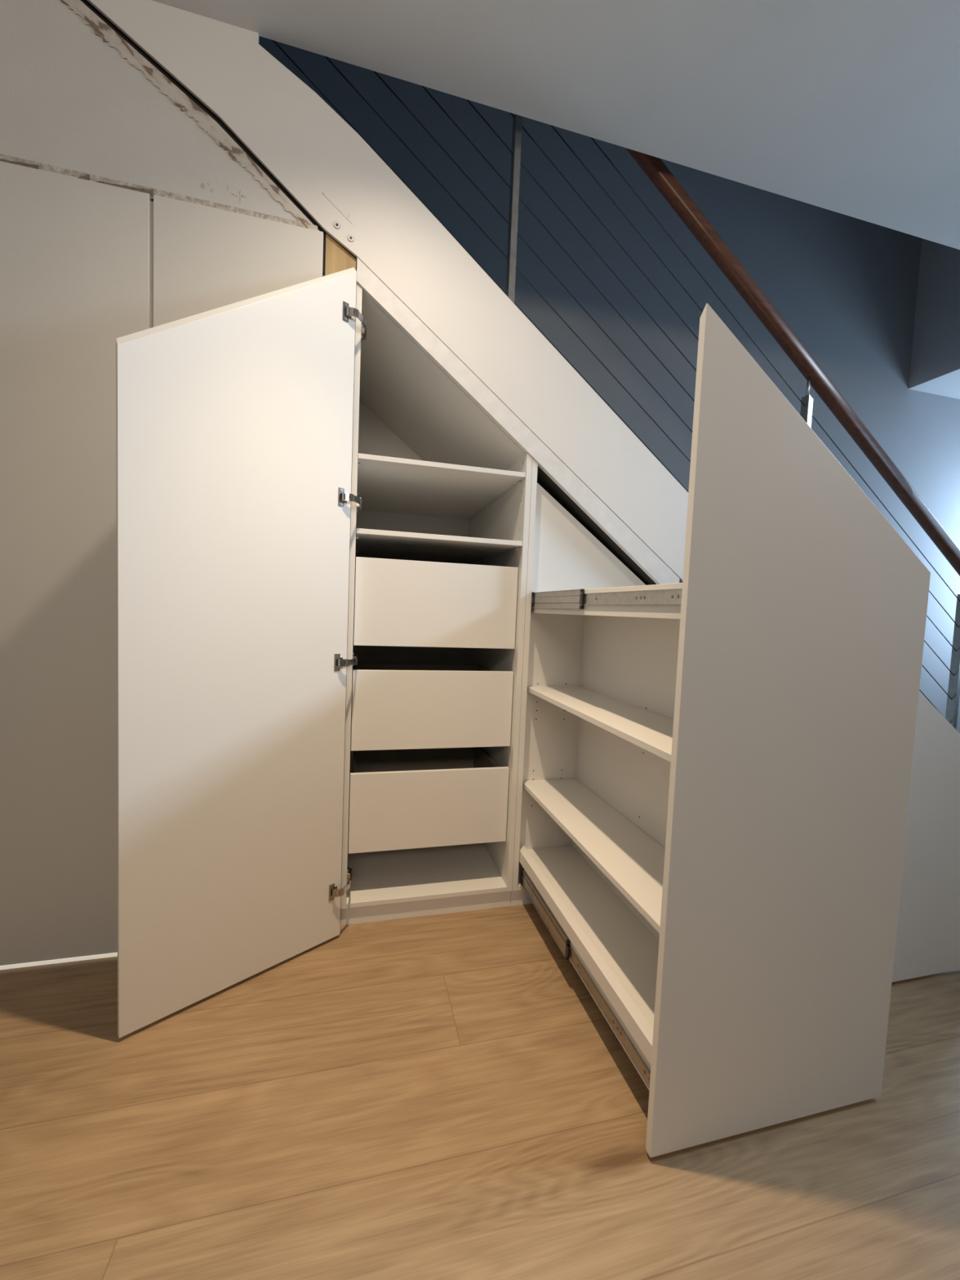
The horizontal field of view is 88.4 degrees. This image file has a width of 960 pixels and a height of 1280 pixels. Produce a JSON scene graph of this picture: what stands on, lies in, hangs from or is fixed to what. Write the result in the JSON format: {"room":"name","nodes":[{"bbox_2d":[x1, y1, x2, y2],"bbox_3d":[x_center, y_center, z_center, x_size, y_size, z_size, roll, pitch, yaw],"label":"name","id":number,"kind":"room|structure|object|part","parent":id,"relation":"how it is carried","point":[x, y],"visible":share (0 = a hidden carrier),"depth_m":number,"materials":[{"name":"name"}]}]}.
{"room":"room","nodes":[
{"label":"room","id":0,"kind":"room"},
{"bbox_2d":[0,0,319,231],"bbox_3d":[-1.993,-1.625,1.211,3.061,0.559,0.028,1,4,-14],"label":"wall","id":1,"kind":"structure","parent":0,"point":[77,100],"depth_m":1.45,"materials":[{"name":"paint"}]},
{"bbox_2d":[0,160,151,965],"bbox_3d":[-1.995,-0.188,1.307,1.977,2.351,0.018,1,4,-14],"label":"door","id":2,"kind":"structure","parent":1,"relation":"in","point":[75,251],"depth_m":1.48,"materials":[{"name":"paint"}]},
{"bbox_2d":[150,200,153,328],"bbox_3d":[-1.034,-0.155,1.556,0.010,2.332,0.008,1,4,-14],"label":"trim","id":3,"kind":"structure","parent":1,"relation":"attached to","point":[151,202],"depth_m":1.49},
{"bbox_2d":[80,0,325,274],"bbox_3d":[-0.877,-1.549,1.519,0.778,0.656,0.006,1,4,-14],"label":"trim","id":4,"kind":"structure","parent":1,"relation":"attached to","point":[86,2],"depth_m":1.52,"materials":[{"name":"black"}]},
{"bbox_2d":[0,808,959,1279],"bbox_3d":[1.643,1.273,0.311,9.800,0.120,6.070,1,4,-14],"label":"floor","id":5,"kind":"structure","parent":0,"point":[443,1096],"depth_m":1.08,"materials":[{"name":"brown wood"}]},
{"bbox_2d":[0,952,117,969],"bbox_3d":[-1.810,0.997,1.435,2.460,0.010,0.016,1,4,-14],"label":"trim","id":6,"kind":"structure","parent":5,"relation":"on","point":[113,954],"depth_m":1.55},
{"bbox_2d":[115,194,532,1038],"bbox_3d":[-0.500,-0.166,1.995,1.241,2.372,1.322,1,4,-14],"label":"tall cabinet","id":7,"kind":"object","parent":5,"relation":"on","point":[236,433],"depth_m":1.54,"materials":[{"name":"white laminate"}]},
{"bbox_3d":[-0.674,-0.087,1.443,0.629,2.242,0.019,-1,5,-44],"label":"door","id":8,"kind":"part","parent":7,"relation":"part of","materials":[{"name":"white plastic"}]},
{"bbox_3d":[-0.503,0.863,1.691,0.030,0.058,0.003,-1,5,-44],"label":"hinge plate","id":9,"kind":"part","parent":7,"relation":"part of","materials":[{"name":"silver metal"}]},
{"bbox_3d":[-0.470,0.075,1.644,0.030,0.058,0.003,-1,5,-44],"label":"hinge plate","id":10,"kind":"part","parent":7,"relation":"part of","materials":[{"name":"silver metal"}]},
{"bbox_3d":[-0.509,-0.149,1.709,0.097,2.372,0.016,1,4,-14],"label":"oak panel","id":11,"kind":"part","parent":7,"relation":"part of","materials":[{"name":"beige wood"}]},
{"bbox_3d":[-0.448,-0.466,1.612,0.030,0.058,0.003,-1,5,-44],"label":"hinge plate","id":12,"kind":"part","parent":7,"relation":"part of","materials":[{"name":"silver metal"}]},
{"bbox_3d":[-0.424,-1.046,1.577,0.030,0.058,0.003,-1,5,-44],"label":"hinge plate","id":13,"kind":"part","parent":7,"relation":"part of","materials":[{"name":"silver metal"}]},
{"bbox_3d":[-0.482,0.856,1.813,0.012,0.044,0.042,1,4,-14],"label":"mounting plate","id":14,"kind":"part","parent":7,"relation":"part of","materials":[{"name":"silver metal"}]},
{"bbox_3d":[-0.564,-0.144,2.172,0.018,2.164,0.950,1,4,-14],"label":"panel","id":15,"kind":"part","parent":7,"relation":"part of","materials":[{"name":"white plastic"}]},
{"bbox_3d":[-0.427,-0.472,1.734,0.012,0.044,0.042,1,4,-14],"label":"mounting plate","id":16,"kind":"part","parent":7,"relation":"part of","materials":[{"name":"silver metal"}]},
{"bbox_3d":[-0.403,-1.052,1.699,0.012,0.044,0.042,1,4,-14],"label":"mounting plate","id":17,"kind":"part","parent":7,"relation":"part of","materials":[{"name":"silver metal"}]},
{"bbox_3d":[-0.378,-0.161,2.706,0.607,2.150,0.008,1,4,-14],"label":"panel","id":18,"kind":"part","parent":7,"relation":"part of","materials":[{"name":"white plastic"}]},
{"bbox_3d":[-0.229,0.250,2.087,0.580,0.240,0.474,1,4,-14],"label":"drawer","id":19,"kind":"part","parent":7,"relation":"part of","materials":[{"name":"white wood"}]},
{"bbox_3d":[-0.245,0.628,2.110,0.580,0.243,0.474,1,4,-14],"label":"drawer","id":20,"kind":"part","parent":7,"relation":"part of","materials":[{"name":"white wood"}]},
{"bbox_3d":[-0.304,0.934,2.310,0.606,0.018,0.942,1,4,-14],"label":"panel","id":21,"kind":"part","parent":7,"relation":"part of","materials":[{"name":"white plastic"}]},
{"bbox_3d":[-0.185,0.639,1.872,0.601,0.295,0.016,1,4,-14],"label":"drawer","id":22,"kind":"part","parent":7,"relation":"part of","materials":[{"name":"white plastic"}]},
{"bbox_3d":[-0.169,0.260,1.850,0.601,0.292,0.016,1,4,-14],"label":"drawer","id":23,"kind":"part","parent":7,"relation":"part of","materials":[{"name":"white plastic"}]},
{"bbox_3d":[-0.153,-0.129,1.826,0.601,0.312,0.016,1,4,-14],"label":"drawer","id":24,"kind":"part","parent":7,"relation":"part of","materials":[{"name":"white plastic"}]},
{"bbox_2d":[355,528,522,564],"bbox_3d":[-0.249,-0.401,2.229,0.605,0.018,0.937,1,4,-14],"label":"shelf","id":25,"kind":"object","parent":7,"relation":"attached to","point":[370,543],"depth_m":1.99,"materials":[{"name":"white laminate"}]},
{"bbox_2d":[356,453,525,519],"bbox_3d":[-0.238,-0.653,2.214,0.605,0.017,0.937,1,4,-14],"label":"shelf","id":26,"kind":"object","parent":7,"relation":"attached to","point":[390,486],"depth_m":2.05,"materials":[{"name":"white laminate"}]},
{"bbox_3d":[-0.227,-0.979,2.210,0.647,0.522,0.931,1,4,-14],"label":"panel","id":27,"kind":"part","parent":7,"relation":"part of","materials":[{"name":"white laminate"}]},
{"bbox_3d":[0.033,0.112,2.343,0.022,1.682,0.950,1,4,-14],"label":"panel","id":28,"kind":"part","parent":7,"relation":"part of","materials":[{"name":"white plastic"}]},
{"bbox_2d":[86,0,688,582],"bbox_3d":[0.650,-0.417,2.519,4.210,2.906,1.080,1,4,-14],"label":"staircase","id":29,"kind":"structure","parent":5,"relation":"on","point":[317,157],"depth_m":1.67,"materials":[{"name":"white paint"}]},
{"bbox_2d":[356,257,679,584],"bbox_3d":[0.200,-0.713,1.841,1.305,1.082,0.024,1,4,-14],"label":"strip","id":30,"kind":"object","parent":29,"relation":"attached to","point":[372,286],"visible":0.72,"depth_m":1.80,"materials":[{"name":"white wood"}]},
{"bbox_2d":[271,40,959,729],"bbox_3d":[1.180,-1.077,2.143,3.940,3.800,0.056,1,4,-14],"label":"balustrade","id":31,"kind":"object","parent":29,"relation":"on","point":[654,167],"visible":0.56,"depth_m":2.07,"materials":[{"name":"metal"}]},
{"bbox_3d":[0.128,-1.669,1.833,0.025,1.090,0.040,1,4,-14],"label":"post","id":32,"kind":"part","parent":31,"relation":"part of","materials":[{"name":"metal"}]},
{"bbox_3d":[1.197,-1.448,2.122,3.937,3.056,0.056,1,4,-14],"label":"handrail","id":33,"kind":"part","parent":31,"relation":"part of","materials":[{"name":"brown wood"}]},
{"bbox_3d":[1.447,-0.550,2.248,0.025,1.090,0.040,1,4,-14],"label":"post","id":34,"kind":"part","parent":31,"relation":"part of","materials":[{"name":"metal"}]},
{"bbox_3d":[2.459,0.309,2.567,0.025,1.090,0.040,1,4,-14],"label":"post","id":35,"kind":"part","parent":31,"relation":"part of","materials":[{"name":"metal"}]},
{"bbox_2d":[510,457,656,906],"bbox_3d":[0.362,0.153,2.430,0.658,1.756,0.950,1,4,-14],"label":"carcass","id":36,"kind":"object","parent":5,"relation":"on","point":[519,896],"visible":0.19,"depth_m":1.92,"materials":[{"name":"white laminate"}]},
{"bbox_3d":[0.332,0.951,2.473,0.619,0.018,0.941,1,4,-14],"label":"panel","id":37,"kind":"part","parent":36,"relation":"part of","materials":[{"name":"white wood"}]},
{"bbox_3d":[0.055,0.122,2.349,0.021,1.664,0.950,1,4,-14],"label":"panel","id":38,"kind":"part","parent":36,"relation":"part of","materials":[{"name":"white plastic"}]},
{"bbox_3d":[0.385,-0.459,2.402,0.658,0.530,0.931,1,4,-14],"label":"panel","id":39,"kind":"part","parent":36,"relation":"part of","materials":[{"name":"white wood"}]},
{"bbox_2d":[519,303,930,1157],"bbox_3d":[0.587,0.203,1.559,0.642,1.754,0.993,1,4,-14],"label":"pull-out shelving unit","id":40,"kind":"object","parent":5,"relation":"on","point":[717,763],"visible":0.99,"depth_m":1.10,"materials":[{"name":"white laminate"}]},
{"bbox_3d":[0.463,0.133,2.027,0.605,1.501,0.017,1,4,-14],"label":"panel","id":41,"kind":"part","parent":40,"relation":"part of","materials":[{"name":"white plastic"}]},
{"bbox_3d":[0.274,0.921,1.530,0.030,0.133,0.955,1,4,-14],"label":"rail","id":42,"kind":"part","parent":40,"relation":"part of","materials":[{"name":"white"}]},
{"bbox_3d":[0.558,0.897,1.601,0.554,0.025,0.957,1,4,-14],"label":"panel","id":43,"kind":"part","parent":40,"relation":"part of","materials":[{"name":"white laminate"}]},
{"bbox_2d":[522,777,665,933],"bbox_3d":[0.396,0.606,1.540,0.234,0.017,0.957,1,4,-14],"label":"shelf","id":44,"kind":"object","parent":40,"relation":"attached to","point":[632,857],"depth_m":1.50,"materials":[{"name":"white laminate"}]},
{"bbox_2d":[527,685,673,762],"bbox_3d":[0.411,0.226,1.517,0.234,0.017,0.957,1,4,-14],"label":"shelf","id":45,"kind":"object","parent":40,"relation":"attached to","point":[650,728],"depth_m":1.47,"materials":[{"name":"white laminate"}]},
{"bbox_3d":[0.321,-0.112,1.471,0.020,0.077,0.958,1,4,-14],"label":"rail","id":46,"kind":"part","parent":40,"relation":"part of","materials":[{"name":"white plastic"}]},
{"bbox_3d":[0.707,0.236,1.088,0.642,1.754,0.019,1,4,-14],"label":"panel","id":47,"kind":"part","parent":40,"relation":"part of","materials":[{"name":"white plastic"}]},
{"bbox_2d":[892,691,959,982],"bbox_3d":[1.307,0.462,1.885,0.908,1.259,0.651,1,4,-14],"label":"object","id":48,"kind":"object","parent":5,"relation":"on","point":[927,940],"visible":0.08,"depth_m":1.60,"materials":[{"name":"white laminate"}]},
{"bbox_2d":[151,0,959,249],"bbox_3d":[1.903,-1.796,-0.392,9.800,0.294,5.000,1,4,-14],"label":"ceiling","id":49,"kind":"structure","parent":0,"point":[851,108],"depth_m":1.58,"materials":[{"name":"paint"}]},
{"bbox_2d":[258,35,959,808],"bbox_3d":[0.995,-1.730,3.136,9.800,5.720,0.120,1,4,-14],"label":"wall","id":50,"kind":"structure","parent":0,"point":[845,286],"depth_m":3.11,"materials":[{"name":"paint"}]},
{"bbox_2d":[908,238,959,399],"bbox_3d":[4.633,-3.060,3.355,2.714,2.594,1.070,1,4,-14],"label":"wall","id":51,"kind":"structure","parent":0,"point":[935,366],"depth_m":3.46,"materials":[{"name":"paint"}]}
]}

